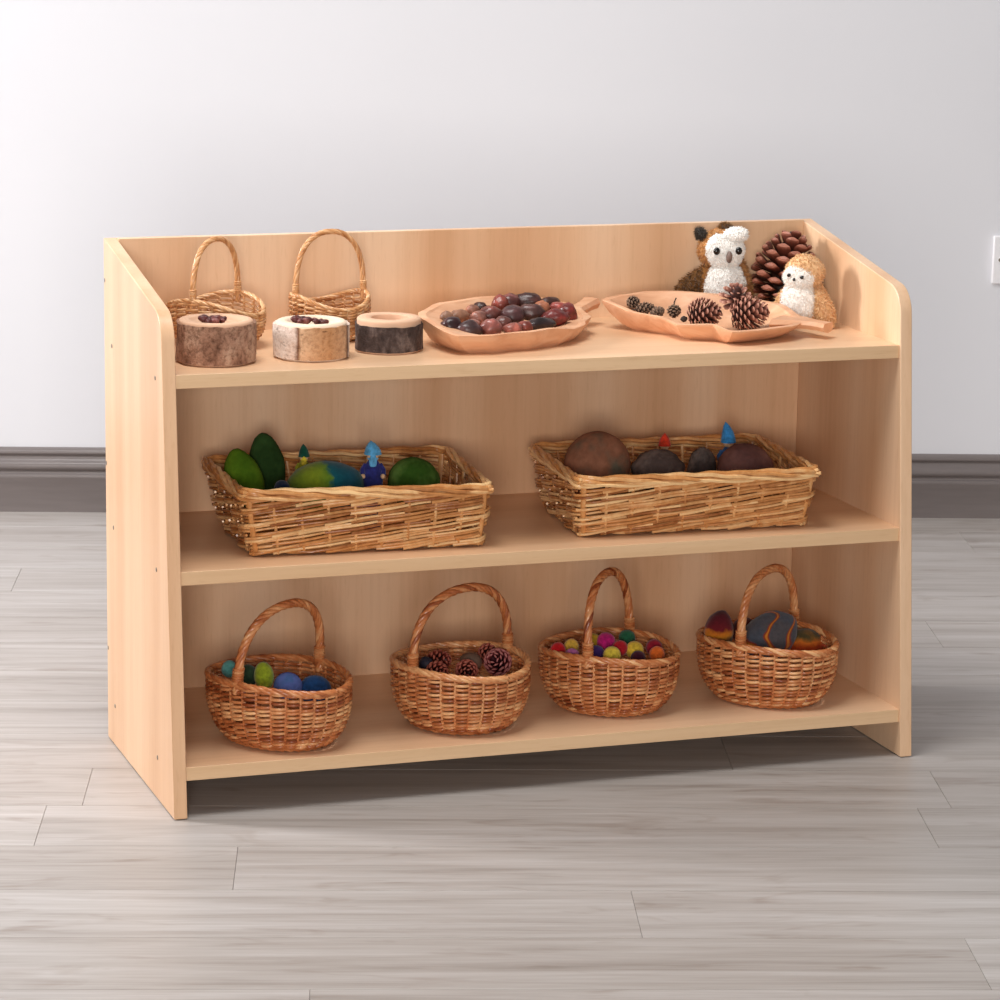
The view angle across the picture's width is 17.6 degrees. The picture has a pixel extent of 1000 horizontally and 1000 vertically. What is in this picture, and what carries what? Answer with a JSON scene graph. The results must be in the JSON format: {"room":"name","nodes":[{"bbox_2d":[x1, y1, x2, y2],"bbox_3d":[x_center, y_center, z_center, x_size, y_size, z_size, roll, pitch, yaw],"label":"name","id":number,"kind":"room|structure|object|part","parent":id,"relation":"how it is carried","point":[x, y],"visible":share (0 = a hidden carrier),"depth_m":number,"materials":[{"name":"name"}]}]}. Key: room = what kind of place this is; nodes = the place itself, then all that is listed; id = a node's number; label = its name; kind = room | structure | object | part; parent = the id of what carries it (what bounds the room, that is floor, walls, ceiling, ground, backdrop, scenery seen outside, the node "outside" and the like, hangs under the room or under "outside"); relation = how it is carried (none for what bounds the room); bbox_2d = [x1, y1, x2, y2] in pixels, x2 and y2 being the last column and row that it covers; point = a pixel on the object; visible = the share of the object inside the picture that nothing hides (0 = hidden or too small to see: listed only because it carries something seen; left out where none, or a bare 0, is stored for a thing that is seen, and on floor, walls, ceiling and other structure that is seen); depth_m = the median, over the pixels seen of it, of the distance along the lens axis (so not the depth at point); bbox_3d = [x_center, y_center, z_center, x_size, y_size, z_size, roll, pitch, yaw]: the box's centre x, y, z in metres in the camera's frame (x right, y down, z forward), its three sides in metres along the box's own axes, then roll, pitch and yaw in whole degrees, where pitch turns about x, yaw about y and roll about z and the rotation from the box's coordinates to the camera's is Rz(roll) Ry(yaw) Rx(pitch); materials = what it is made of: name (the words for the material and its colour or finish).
{"room":"children's room","nodes":[
{"label":"children's room","id":0,"kind":"room"},
{"bbox_2d":[0,512,999,999],"bbox_3d":[0.179,0.604,3.823,6.000,0.040,5.342,0,12,-2],"label":"floor","id":1,"kind":"structure","parent":0,"point":[832,863],"depth_m":4.32,"materials":[{"name":"grey wood"}]},
{"bbox_2d":[104,219,911,819],"bbox_3d":[0.019,0.001,4.743,1.122,0.751,0.426,-3,13,-19],"label":"shelving unit","id":2,"kind":"object","parent":1,"relation":"on","point":[183,596],"visible":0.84,"depth_m":4.81,"materials":[{"name":"brown wood"}]},
{"bbox_3d":[-0.502,0.030,4.566,0.019,0.750,0.426,-3,13,-19],"label":"panel","id":3,"kind":"part","parent":2,"relation":"part of","materials":[{"name":"brown wood"}]},
{"bbox_2d":[175,313,256,367],"bbox_3d":[-0.394,-0.222,4.486,0.112,0.060,0.113,-3,13,-19],"label":"bowl","id":4,"kind":"object","parent":2,"relation":"on","point":[233,342],"visible":0.97,"depth_m":4.44,"materials":[{"name":"brown wood"}]},
{"bbox_2d":[198,314,220,322],"bbox_3d":[-0.401,-0.248,4.467,0.032,0.014,0.032,-3,13,-19],"label":"seed pod","id":5,"kind":"object","parent":4,"relation":"on","point":[203,318],"visible":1,"depth_m":4.46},
{"bbox_2d":[219,316,226,322],"bbox_3d":[-0.388,-0.250,4.484,0.020,0.010,0.020,-3,13,-19],"label":"seed pod","id":6,"kind":"object","parent":4,"relation":"in","point":[223,319],"visible":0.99,"depth_m":4.48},
{"bbox_2d":[165,236,266,340],"bbox_3d":[-0.406,-0.299,4.617,0.156,0.156,0.121,8,14,30],"label":"wicker basket","id":7,"kind":"object","parent":2,"relation":"on","point":[181,307],"visible":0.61,"depth_m":4.60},
{"bbox_3d":[-0.406,-0.326,4.611,0.009,0.101,0.120,8,14,30],"label":"handle","id":8,"kind":"part","parent":7,"relation":"part of","materials":[{"name":"wicker"}]},
{"bbox_2d":[204,598,352,751],"bbox_3d":[-0.313,0.238,4.576,0.230,0.204,0.185,9,14,33],"label":"wicker basket","id":9,"kind":"object","parent":2,"relation":"on","point":[296,733],"visible":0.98,"depth_m":4.52,"materials":[{"name":"wicker"}]},
{"bbox_2d":[221,660,234,677],"bbox_3d":[-0.386,0.241,4.617,0.023,0.026,0.023,-3,13,-19],"label":"egg","id":10,"kind":"object","parent":9,"relation":"in","point":[227,667],"visible":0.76,"depth_m":4.61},
{"bbox_2d":[243,664,254,684],"bbox_3d":[-0.358,0.250,4.596,0.028,0.034,0.028,-3,13,-19],"label":"egg","id":11,"kind":"object","parent":9,"relation":"in","point":[249,669],"visible":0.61,"depth_m":4.58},
{"bbox_2d":[254,662,273,687],"bbox_3d":[-0.335,0.249,4.581,0.028,0.042,0.029,-3,13,-19],"label":"egg","id":12,"kind":"object","parent":9,"relation":"in","point":[263,673],"visible":0.89,"depth_m":4.57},
{"bbox_3d":[-0.306,0.200,4.562,0.029,0.124,0.185,10,15,38],"label":"handle","id":13,"kind":"part","parent":9,"relation":"part of","materials":[{"name":"wicker"}]},
{"bbox_2d":[273,672,302,699],"bbox_3d":[-0.301,0.264,4.587,0.042,0.040,0.034,-3,13,-19],"label":"egg","id":14,"kind":"object","parent":9,"relation":"in","point":[286,680],"visible":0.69,"depth_m":4.57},
{"bbox_2d":[302,675,330,701],"bbox_3d":[-0.264,0.270,4.604,0.048,0.043,0.034,-3,13,-19],"label":"egg","id":15,"kind":"object","parent":9,"relation":"in","point":[312,682],"visible":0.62,"depth_m":4.59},
{"bbox_2d":[272,315,349,361],"bbox_3d":[-0.265,-0.227,4.540,0.108,0.052,0.110,-3,13,-19],"label":"bowl","id":16,"kind":"object","parent":2,"relation":"on","point":[311,342],"visible":1,"depth_m":4.50,"materials":[{"name":"brown wood"}]},
{"bbox_2d":[291,315,311,323],"bbox_3d":[-0.278,-0.251,4.527,0.027,0.013,0.030,-11,17,-43],"label":"seed pod","id":17,"kind":"object","parent":16,"relation":"in","point":[296,319],"visible":1,"depth_m":4.52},
{"bbox_2d":[312,318,328,323],"bbox_3d":[-0.252,-0.250,4.529,0.023,0.010,0.024,11,15,38],"label":"seed pod","id":18,"kind":"object","parent":16,"relation":"in","point":[314,320],"visible":1,"depth_m":4.52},
{"bbox_2d":[288,229,370,340],"bbox_3d":[-0.247,-0.314,4.691,0.120,0.160,0.124,-6,14,-28],"label":"wicker basket","id":19,"kind":"object","parent":2,"relation":"on","point":[312,305],"visible":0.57,"depth_m":4.67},
{"bbox_3d":[-0.247,-0.340,4.686,0.120,0.108,0.008,-6,14,-28],"label":"handle","id":20,"kind":"part","parent":19,"relation":"part of","materials":[{"name":"wicker"}]},
{"bbox_2d":[201,445,493,555],"bbox_3d":[-0.219,-0.001,4.650,0.395,0.101,0.301,-3,13,-19],"label":"wicker basket","id":21,"kind":"object","parent":2,"relation":"on","point":[450,519],"visible":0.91,"depth_m":4.54,"materials":[{"name":"wicker"}]},
{"bbox_2d":[224,448,264,506],"bbox_3d":[-0.365,-0.031,4.621,0.059,0.089,0.045,-3,13,-19],"label":"felt stone","id":22,"kind":"object","parent":21,"relation":"in","point":[241,467],"visible":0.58,"depth_m":4.60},
{"bbox_2d":[249,433,285,502],"bbox_3d":[-0.337,-0.045,4.678,0.054,0.108,0.040,-3,13,-19],"label":"felt stone","id":23,"kind":"object","parent":21,"relation":"in","point":[265,451],"visible":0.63,"depth_m":4.66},
{"bbox_2d":[274,480,289,488],"bbox_3d":[-0.308,-0.016,4.572,0.023,0.025,0.025,-3,13,-19],"label":"felt stone","id":24,"kind":"object","parent":21,"relation":"in","point":[281,483],"visible":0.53,"depth_m":4.56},
{"bbox_2d":[295,444,309,522],"bbox_3d":[-0.283,-0.024,4.671,0.026,0.117,0.019,0,12,-4],"label":"felt elf","id":25,"kind":"object","parent":21,"relation":"in","point":[303,453],"visible":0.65,"depth_m":4.66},
{"bbox_2d":[287,460,363,513],"bbox_3d":[-0.251,-0.018,4.618,0.112,0.077,0.075,-3,13,-19],"label":"felt stone","id":26,"kind":"object","parent":21,"relation":"in","point":[325,473],"visible":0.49,"depth_m":4.59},
{"bbox_2d":[360,441,385,528],"bbox_3d":[-0.183,-0.021,4.637,0.038,0.130,0.028,0,12,-4],"label":"felt elf","id":27,"kind":"object","parent":21,"relation":"in","point":[373,473],"visible":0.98,"depth_m":4.62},
{"bbox_3d":[-0.196,-0.043,4.627,0.010,0.019,0.016,7,14,27],"label":"arm","id":28,"kind":"part","parent":27,"relation":"part of","materials":[{"name":"fabric"}]},
{"bbox_3d":[-0.168,-0.043,4.629,0.010,0.019,0.016,-8,15,-35],"label":"arm","id":29,"kind":"part","parent":27,"relation":"part of","materials":[{"name":"fabric"}]},
{"bbox_2d":[387,457,439,505],"bbox_3d":[-0.124,-0.026,4.662,0.078,0.072,0.069,-3,13,-19],"label":"felt stone","id":30,"kind":"object","parent":21,"relation":"in","point":[410,470],"visible":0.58,"depth_m":4.64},
{"bbox_2d":[355,312,422,354],"bbox_3d":[-0.159,-0.237,4.607,0.099,0.048,0.100,-3,13,-19],"label":"bowl","id":31,"kind":"object","parent":2,"relation":"on","point":[378,333],"visible":1,"depth_m":4.57,"materials":[{"name":"brown wood"}]},
{"bbox_2d":[389,582,530,734],"bbox_3d":[-0.057,0.220,4.672,0.214,0.206,0.199,12,16,41],"label":"wicker basket","id":32,"kind":"object","parent":2,"relation":"on","point":[464,716],"visible":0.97,"depth_m":4.62,"materials":[{"name":"wicker"}]},
{"bbox_2d":[419,656,432,668],"bbox_3d":[-0.107,0.237,4.660,0.020,0.024,0.024,-3,13,-19],"label":"stone","id":33,"kind":"object","parent":32,"relation":"in","point":[424,661],"visible":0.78,"depth_m":4.65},
{"bbox_2d":[426,660,447,680],"bbox_3d":[-0.090,0.247,4.642,0.033,0.033,0.036,-3,13,-19],"label":"pine cone","id":34,"kind":"object","parent":32,"relation":"in","point":[436,666],"visible":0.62,"depth_m":4.64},
{"bbox_2d":[428,649,451,667],"bbox_3d":[-0.090,0.234,4.689,0.036,0.035,0.036,-3,13,-19],"label":"pine cone","id":35,"kind":"object","parent":32,"relation":"in","point":[444,657],"visible":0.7,"depth_m":4.68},
{"bbox_3d":[-0.054,0.182,4.661,0.198,0.128,0.019,-10,16,-41],"label":"handle","id":36,"kind":"part","parent":32,"relation":"part of","materials":[{"name":"wicker"}]},
{"bbox_2d":[455,659,477,676],"bbox_3d":[-0.047,0.246,4.660,0.034,0.034,0.038,-3,13,-19],"label":"pine cone","id":37,"kind":"object","parent":32,"relation":"in","point":[466,667],"visible":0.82,"depth_m":4.65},
{"bbox_2d":[460,652,481,668],"bbox_3d":[-0.042,0.234,4.693,0.035,0.028,0.030,-3,13,-19],"label":"stone","id":38,"kind":"object","parent":32,"relation":"in","point":[474,657],"visible":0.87,"depth_m":4.68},
{"bbox_2d":[477,643,495,663],"bbox_3d":[-0.017,0.226,4.750,0.033,0.032,0.035,-3,13,-19],"label":"pine cone","id":39,"kind":"object","parent":32,"relation":"in","point":[485,648],"visible":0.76,"depth_m":4.74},
{"bbox_2d":[484,648,511,675],"bbox_3d":[-0.003,0.236,4.715,0.041,0.041,0.041,-3,13,-19],"label":"pine cone","id":40,"kind":"object","parent":32,"relation":"in","point":[497,662],"visible":0.99,"depth_m":4.71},
{"bbox_3d":[-0.048,-0.050,4.930,1.082,0.731,0.014,-3,13,-19],"label":"panel","id":41,"kind":"part","parent":2,"relation":"part of","materials":[{"name":"brown wood"}]},
{"bbox_2d":[418,296,599,352],"bbox_3d":[0.030,-0.261,4.725,0.191,0.051,0.369,12,17,43],"label":"dish","id":42,"kind":"object","parent":2,"relation":"on","point":[451,338],"visible":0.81,"depth_m":4.63,"materials":[{"name":"brown wood"}]},
{"bbox_2d":[440,311,452,319],"bbox_3d":[-0.077,-0.264,4.667,0.022,0.019,0.019,-3,13,-19],"label":"nut","id":43,"kind":"object","parent":42,"relation":"in","point":[445,314],"visible":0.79,"depth_m":4.66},
{"bbox_2d":[440,316,460,328],"bbox_3d":[-0.070,-0.249,4.635,0.032,0.030,0.030,-3,13,-19],"label":"nut","id":44,"kind":"object","parent":42,"relation":"in","point":[451,322],"visible":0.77,"depth_m":4.62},
{"bbox_2d":[452,309,469,322],"bbox_3d":[-0.058,-0.266,4.681,0.035,0.022,0.024,-3,13,-19],"label":"nut","id":45,"kind":"object","parent":42,"relation":"in","point":[463,315],"visible":0.7,"depth_m":4.67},
{"bbox_2d":[456,319,482,334],"bbox_3d":[-0.045,-0.244,4.628,0.040,0.030,0.029,-3,13,-19],"label":"nut","id":46,"kind":"object","parent":42,"relation":"in","point":[470,326],"visible":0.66,"depth_m":4.62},
{"bbox_2d":[466,304,479,314],"bbox_3d":[-0.040,-0.277,4.721,0.021,0.018,0.019,-3,13,-19],"label":"nut","id":47,"kind":"object","parent":42,"relation":"in","point":[470,309],"visible":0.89,"depth_m":4.71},
{"bbox_2d":[469,310,486,323],"bbox_3d":[-0.033,-0.264,4.687,0.023,0.021,0.028,9,14,33],"label":"nut","id":48,"kind":"object","parent":42,"relation":"in","point":[479,315],"visible":0.71,"depth_m":4.68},
{"bbox_2d":[474,302,486,308],"bbox_3d":[-0.030,-0.282,4.741,0.022,0.016,0.018,-3,13,-19],"label":"nut","id":49,"kind":"object","parent":42,"relation":"in","point":[480,305],"visible":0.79,"depth_m":4.74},
{"bbox_2d":[480,305,501,318],"bbox_3d":[-0.014,-0.269,4.707,0.036,0.028,0.029,-3,13,-19],"label":"nut","id":50,"kind":"object","parent":42,"relation":"in","point":[491,312],"visible":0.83,"depth_m":4.69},
{"bbox_2d":[480,318,502,334],"bbox_3d":[-0.013,-0.247,4.643,0.030,0.029,0.030,10,15,37],"label":"nut","id":51,"kind":"object","parent":42,"relation":"in","point":[489,326],"visible":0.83,"depth_m":4.63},
{"bbox_2d":[491,294,508,309],"bbox_3d":[0.000,-0.288,4.758,0.025,0.031,0.025,13,17,44],"label":"nut","id":52,"kind":"object","parent":42,"relation":"in","point":[500,301],"visible":0.61,"depth_m":4.75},
{"bbox_2d":[496,316,511,330],"bbox_3d":[0.004,-0.256,4.676,0.026,0.022,0.022,-3,13,-19],"label":"nut","id":53,"kind":"object","parent":42,"relation":"in","point":[503,320],"visible":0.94,"depth_m":4.67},
{"bbox_2d":[504,293,519,305],"bbox_3d":[0.015,-0.291,4.771,0.034,0.028,0.028,-3,13,-19],"label":"nut","id":54,"kind":"object","parent":42,"relation":"in","point":[512,298],"visible":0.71,"depth_m":4.76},
{"bbox_2d":[501,304,523,322],"bbox_3d":[0.018,-0.269,4.708,0.037,0.032,0.034,-3,13,-19],"label":"nut","id":55,"kind":"object","parent":42,"relation":"in","point":[515,313],"visible":0.79,"depth_m":4.70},
{"bbox_2d":[503,322,522,332],"bbox_3d":[0.019,-0.246,4.657,0.029,0.021,0.022,-3,13,-19],"label":"nut","id":56,"kind":"object","parent":42,"relation":"in","point":[511,327],"visible":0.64,"depth_m":4.65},
{"bbox_2d":[518,320,532,330],"bbox_3d":[0.036,-0.248,4.669,0.024,0.022,0.022,-3,13,-19],"label":"nut","id":57,"kind":"object","parent":42,"relation":"in","point":[527,326],"visible":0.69,"depth_m":4.66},
{"bbox_2d":[517,292,541,305],"bbox_3d":[0.041,-0.293,4.782,0.043,0.028,0.032,-3,13,-19],"label":"nut","id":58,"kind":"object","parent":42,"relation":"in","point":[527,297],"visible":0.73,"depth_m":4.77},
{"bbox_2d":[520,304,545,319],"bbox_3d":[0.045,-0.275,4.738,0.043,0.025,0.028,-3,13,-19],"label":"nut","id":59,"kind":"object","parent":42,"relation":"in","point":[531,311],"visible":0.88,"depth_m":4.73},
{"bbox_2d":[529,317,555,329],"bbox_3d":[0.058,-0.255,4.692,0.055,0.021,0.022,-7,15,-34],"label":"nut","id":60,"kind":"object","parent":42,"relation":"in","point":[539,322],"visible":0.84,"depth_m":4.68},
{"bbox_2d":[535,300,550,310],"bbox_3d":[0.061,-0.281,4.763,0.028,0.027,0.026,-3,13,-19],"label":"nut","id":61,"kind":"object","parent":42,"relation":"in","point":[545,305],"visible":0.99,"depth_m":4.75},
{"bbox_2d":[542,297,559,304],"bbox_3d":[0.074,-0.292,4.792,0.037,0.020,0.020,-6,14,-28],"label":"nut","id":62,"kind":"object","parent":42,"relation":"in","point":[549,300],"visible":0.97,"depth_m":4.78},
{"bbox_2d":[540,308,570,325],"bbox_3d":[0.081,-0.267,4.734,0.047,0.026,0.026,-3,13,-19],"label":"nut","id":63,"kind":"object","parent":42,"relation":"in","point":[560,316],"visible":0.82,"depth_m":4.72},
{"bbox_2d":[550,302,563,308],"bbox_3d":[0.086,-0.283,4.776,0.026,0.020,0.021,-3,13,-19],"label":"nut","id":64,"kind":"object","parent":42,"relation":"in","point":[553,304],"visible":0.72,"depth_m":4.77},
{"bbox_2d":[559,302,577,320],"bbox_3d":[0.099,-0.275,4.763,0.030,0.034,0.030,-3,13,-19],"label":"nut","id":65,"kind":"object","parent":42,"relation":"in","point":[568,307],"visible":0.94,"depth_m":4.75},
{"bbox_3d":[0.118,-0.285,4.837,0.030,0.028,0.077,8,14,30],"label":"stem","id":66,"kind":"part","parent":42,"relation":"part of","materials":[{"name":"brown wood"}]},
{"bbox_3d":[0.015,-0.224,4.717,1.082,0.019,0.350,-3,13,-19],"label":"shelf","id":67,"kind":"part","parent":2,"relation":"part of","materials":[{"name":"brown wood"}]},
{"bbox_3d":[0.015,0.041,4.761,1.082,0.019,0.375,-3,13,-19],"label":"shelf","id":68,"kind":"part","parent":2,"relation":"part of","materials":[{"name":"brown wood"}]},
{"bbox_3d":[0.014,0.308,4.806,1.082,0.019,0.400,-3,13,-19],"label":"shelf","id":69,"kind":"part","parent":2,"relation":"part of","materials":[{"name":"brown wood"}]},
{"bbox_2d":[538,567,680,716],"bbox_3d":[0.161,0.203,4.771,0.214,0.206,0.187,5,13,17],"label":"wicker basket","id":70,"kind":"object","parent":2,"relation":"on","point":[603,696],"visible":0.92,"depth_m":4.72,"materials":[{"name":"wicker"}]},
{"bbox_2d":[550,642,565,652],"bbox_3d":[0.085,0.220,4.745,0.024,0.024,0.024,-3,13,-19],"label":"ball","id":71,"kind":"object","parent":70,"relation":"in","point":[558,646],"visible":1,"depth_m":4.74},
{"bbox_2d":[564,639,578,649],"bbox_3d":[0.105,0.215,4.768,0.022,0.022,0.022,-3,13,-19],"label":"ball","id":72,"kind":"object","parent":70,"relation":"in","point":[570,643],"visible":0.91,"depth_m":4.76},
{"bbox_2d":[565,648,578,660],"bbox_3d":[0.105,0.228,4.730,0.022,0.022,0.022,-3,13,-19],"label":"ball","id":73,"kind":"object","parent":70,"relation":"in","point":[571,650],"visible":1,"depth_m":4.72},
{"bbox_2d":[592,633,598,644],"bbox_3d":[0.138,0.209,4.792,0.024,0.024,0.024,-3,13,-19],"label":"ball","id":74,"kind":"object","parent":70,"relation":"in","point":[594,635],"visible":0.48,"depth_m":4.78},
{"bbox_2d":[593,645,603,656],"bbox_3d":[0.142,0.225,4.750,0.024,0.023,0.024,-3,13,-19],"label":"ball","id":75,"kind":"object","parent":70,"relation":"in","point":[598,650],"visible":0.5,"depth_m":4.74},
{"bbox_2d":[597,632,614,649],"bbox_3d":[0.157,0.209,4.785,0.028,0.028,0.028,-3,13,-19],"label":"ball","id":76,"kind":"object","parent":70,"relation":"in","point":[605,639],"visible":0.94,"depth_m":4.77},
{"bbox_3d":[0.159,0.165,4.764,0.020,0.131,0.187,6,13,22],"label":"handle","id":77,"kind":"part","parent":70,"relation":"part of","materials":[{"name":"wicker"}]},
{"bbox_2d":[603,646,620,658],"bbox_3d":[0.164,0.227,4.740,0.026,0.026,0.026,-3,13,-19],"label":"ball","id":78,"kind":"object","parent":70,"relation":"in","point":[611,651],"visible":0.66,"depth_m":4.73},
{"bbox_2d":[612,640,627,655],"bbox_3d":[0.177,0.218,4.772,0.023,0.024,0.024,-3,13,-19],"label":"ball","id":79,"kind":"object","parent":70,"relation":"in","point":[621,645],"visible":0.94,"depth_m":4.76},
{"bbox_2d":[619,630,634,643],"bbox_3d":[0.189,0.206,4.822,0.025,0.025,0.026,-3,13,-19],"label":"ball","id":80,"kind":"object","parent":70,"relation":"in","point":[627,636],"visible":0.73,"depth_m":4.81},
{"bbox_2d":[626,641,643,657],"bbox_3d":[0.199,0.222,4.777,0.028,0.027,0.027,-3,13,-19],"label":"ball","id":81,"kind":"object","parent":70,"relation":"in","point":[633,646],"visible":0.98,"depth_m":4.77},
{"bbox_2d":[631,651,644,659],"bbox_3d":[0.203,0.232,4.748,0.022,0.022,0.022,-3,13,-19],"label":"ball","id":82,"kind":"object","parent":70,"relation":"in","point":[638,655],"visible":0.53,"depth_m":4.74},
{"bbox_2d":[646,639,662,653],"bbox_3d":[0.229,0.219,4.807,0.025,0.025,0.025,-3,13,-19],"label":"ball","id":83,"kind":"object","parent":70,"relation":"in","point":[651,643],"visible":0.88,"depth_m":4.80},
{"bbox_2d":[649,646,664,658],"bbox_3d":[0.232,0.227,4.775,0.024,0.024,0.024,-3,13,-19],"label":"ball","id":84,"kind":"object","parent":70,"relation":"in","point":[657,652],"visible":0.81,"depth_m":4.77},
{"bbox_2d":[528,433,820,536],"bbox_3d":[0.254,-0.022,4.798,0.388,0.094,0.289,-3,13,-19],"label":"wicker basket","id":85,"kind":"object","parent":2,"relation":"on","point":[636,509],"visible":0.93,"depth_m":4.70,"materials":[{"name":"wicker"}]},
{"bbox_2d":[564,431,630,499],"bbox_3d":[0.143,-0.050,4.755,0.099,0.103,0.065,-3,13,-19],"label":"stone","id":86,"kind":"object","parent":85,"relation":"in","point":[595,453],"visible":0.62,"depth_m":4.73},
{"bbox_2d":[631,449,684,489],"bbox_3d":[0.234,-0.045,4.772,0.086,0.065,0.065,-3,13,-19],"label":"stone","id":87,"kind":"object","parent":85,"relation":"in","point":[654,461],"visible":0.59,"depth_m":4.75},
{"bbox_2d":[657,433,670,499],"bbox_3d":[0.247,-0.050,4.865,0.030,0.104,0.022,0,12,-4],"label":"felt elf","id":88,"kind":"object","parent":85,"relation":"in","point":[664,442],"visible":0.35,"depth_m":4.85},
{"bbox_2d":[686,447,716,487],"bbox_3d":[0.302,-0.048,4.828,0.042,0.066,0.050,5,13,17],"label":"stone","id":89,"kind":"object","parent":85,"relation":"in","point":[702,459],"visible":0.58,"depth_m":4.81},
{"bbox_2d":[717,422,735,497],"bbox_3d":[0.345,-0.061,4.897,0.035,0.116,0.026,0,12,-4],"label":"felt elf","id":90,"kind":"object","parent":85,"relation":"in","point":[728,439],"visible":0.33,"depth_m":4.88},
{"bbox_3d":[0.333,-0.067,4.891,0.009,0.018,0.015,7,14,27],"label":"arm","id":91,"kind":"part","parent":90,"relation":"part of","materials":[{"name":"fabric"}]},
{"bbox_2d":[716,443,773,500],"bbox_3d":[0.364,-0.042,4.808,0.094,0.088,0.064,-3,13,-19],"label":"stone","id":92,"kind":"object","parent":85,"relation":"in","point":[740,456],"visible":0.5,"depth_m":4.78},
{"bbox_2d":[673,221,754,297],"bbox_3d":[0.327,-0.352,4.941,0.140,0.151,0.076,-1,12,-11],"label":"owl","id":93,"kind":"object","parent":2,"relation":"on","point":[721,250],"visible":0.78,"depth_m":4.92},
{"bbox_2d":[602,291,832,342],"bbox_3d":[0.324,-0.273,4.805,0.218,0.050,0.289,-11,17,-43],"label":"dish","id":94,"kind":"object","parent":2,"relation":"on","point":[781,320],"visible":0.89,"depth_m":4.79,"materials":[{"name":"brown wood"}]},
{"bbox_2d":[626,296,639,308],"bbox_3d":[0.199,-0.295,4.828,0.020,0.020,0.020,1,12,2],"label":"pine cone","id":95,"kind":"object","parent":94,"relation":"in","point":[632,301],"visible":1,"depth_m":4.82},
{"bbox_2d":[632,302,654,313],"bbox_3d":[0.215,-0.285,4.809,0.032,0.019,0.020,-3,13,-19],"label":"pine cone","id":96,"kind":"object","parent":94,"relation":"in","point":[644,307],"visible":1,"depth_m":4.80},
{"bbox_2d":[650,306,664,315],"bbox_3d":[0.231,-0.278,4.795,0.029,0.019,0.019,-3,13,-19],"label":"pine cone","id":97,"kind":"object","parent":94,"relation":"in","point":[659,311],"visible":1,"depth_m":4.79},
{"bbox_2d":[667,298,680,317],"bbox_3d":[0.258,-0.284,4.789,0.022,0.028,0.022,-3,13,-19],"label":"pine cone","id":98,"kind":"object","parent":94,"relation":"in","point":[672,310],"visible":1,"depth_m":4.79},
{"bbox_2d":[680,316,687,321],"bbox_3d":[0.271,-0.266,4.758,0.012,0.010,0.008,-3,13,-19],"label":"seed","id":99,"kind":"object","parent":94,"relation":"in","point":[683,318],"visible":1,"depth_m":4.75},
{"bbox_2d":[686,297,722,323],"bbox_3d":[0.301,-0.275,4.786,0.054,0.052,0.051,-3,13,-19],"label":"pine cone","id":100,"kind":"object","parent":94,"relation":"in","point":[710,313],"visible":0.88,"depth_m":4.78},
{"bbox_2d":[730,294,769,329],"bbox_3d":[0.368,-0.276,4.781,0.059,0.057,0.056,-3,13,-19],"label":"pine cone","id":101,"kind":"object","parent":94,"relation":"in","point":[754,310],"visible":0.97,"depth_m":4.77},
{"bbox_2d":[719,282,751,312],"bbox_3d":[0.349,-0.300,4.787,0.049,0.045,0.046,-3,13,-19],"label":"pine cone","id":102,"kind":"object","parent":101,"relation":"on","point":[735,292],"visible":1,"depth_m":4.78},
{"bbox_3d":[0.451,-0.260,4.787,0.082,0.018,0.084,7,13,25],"label":"stem","id":103,"kind":"part","parent":94,"relation":"part of","materials":[{"name":"brown wood"}]},
{"bbox_2d":[696,564,839,708],"bbox_3d":[0.400,0.196,4.830,0.222,0.202,0.183,7,13,26],"label":"wicker basket","id":104,"kind":"object","parent":2,"relation":"on","point":[788,692],"visible":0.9,"depth_m":4.77,"materials":[{"name":"wicker"}]},
{"bbox_2d":[704,610,733,649],"bbox_3d":[0.327,0.197,4.836,0.045,0.067,0.042,-3,13,-19],"label":"felt stone","id":105,"kind":"object","parent":104,"relation":"in","point":[719,625],"visible":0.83,"depth_m":4.82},
{"bbox_2d":[733,618,751,639],"bbox_3d":[0.370,0.198,4.879,0.042,0.042,0.036,-3,13,-19],"label":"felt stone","id":106,"kind":"object","parent":104,"relation":"in","point":[748,619],"visible":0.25,"depth_m":4.87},
{"bbox_3d":[0.400,0.157,4.822,0.014,0.123,0.183,9,14,32],"label":"handle","id":107,"kind":"part","parent":104,"relation":"part of","materials":[{"name":"wicker"}]},
{"bbox_2d":[744,610,797,662],"bbox_3d":[0.401,0.206,4.843,0.091,0.079,0.065,-3,13,-19],"label":"felt stone","id":108,"kind":"object","parent":104,"relation":"in","point":[771,629],"visible":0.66,"depth_m":4.82,"materials":[{"name":"fabric"}]},
{"bbox_2d":[790,628,826,659],"bbox_3d":[0.461,0.217,4.877,0.066,0.049,0.049,-3,13,-19],"label":"felt stone","id":109,"kind":"object","parent":104,"relation":"in","point":[808,639],"visible":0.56,"depth_m":4.86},
{"bbox_2d":[750,230,814,301],"bbox_3d":[0.436,-0.351,4.958,0.105,0.125,0.105,-3,13,-19],"label":"pine cone","id":110,"kind":"object","parent":2,"relation":"on","point":[771,283],"visible":0.48,"depth_m":4.94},
{"bbox_2d":[773,253,836,327],"bbox_3d":[0.459,-0.315,4.876,0.105,0.117,0.068,2,12,7],"label":"owl","id":111,"kind":"object","parent":2,"relation":"on","point":[803,292],"visible":0.88,"depth_m":4.85},
{"bbox_3d":[0.539,-0.029,4.919,0.019,0.750,0.426,-3,13,-19],"label":"panel","id":112,"kind":"part","parent":2,"relation":"part of","materials":[{"name":"brown wood"}]},
{"bbox_2d":[0,0,999,453],"bbox_3d":[0.089,-1.285,6.199,6.000,2.740,0.102,0,12,-2],"label":"wall","id":113,"kind":"structure","parent":0,"point":[876,123],"depth_m":6.27,"materials":[{"name":"grey paint"}]},
{"bbox_2d":[0,447,999,518],"bbox_3d":[0.072,-0.034,6.404,6.000,0.127,0.020,0,12,-2],"label":"baseboard","id":114,"kind":"structure","parent":113,"relation":"attached to","point":[32,479],"depth_m":6.37,"materials":[{"name":"wood"}]},
{"bbox_2d":[991,235,999,283],"bbox_3d":[1.042,-0.471,6.355,0.150,0.096,0.012,0,12,-2],"label":"wall socket","id":115,"kind":"object","parent":113,"relation":"attached to","point":[995,277],"visible":1,"depth_m":6.35,"materials":[{"name":"white plastic"}]}
]}

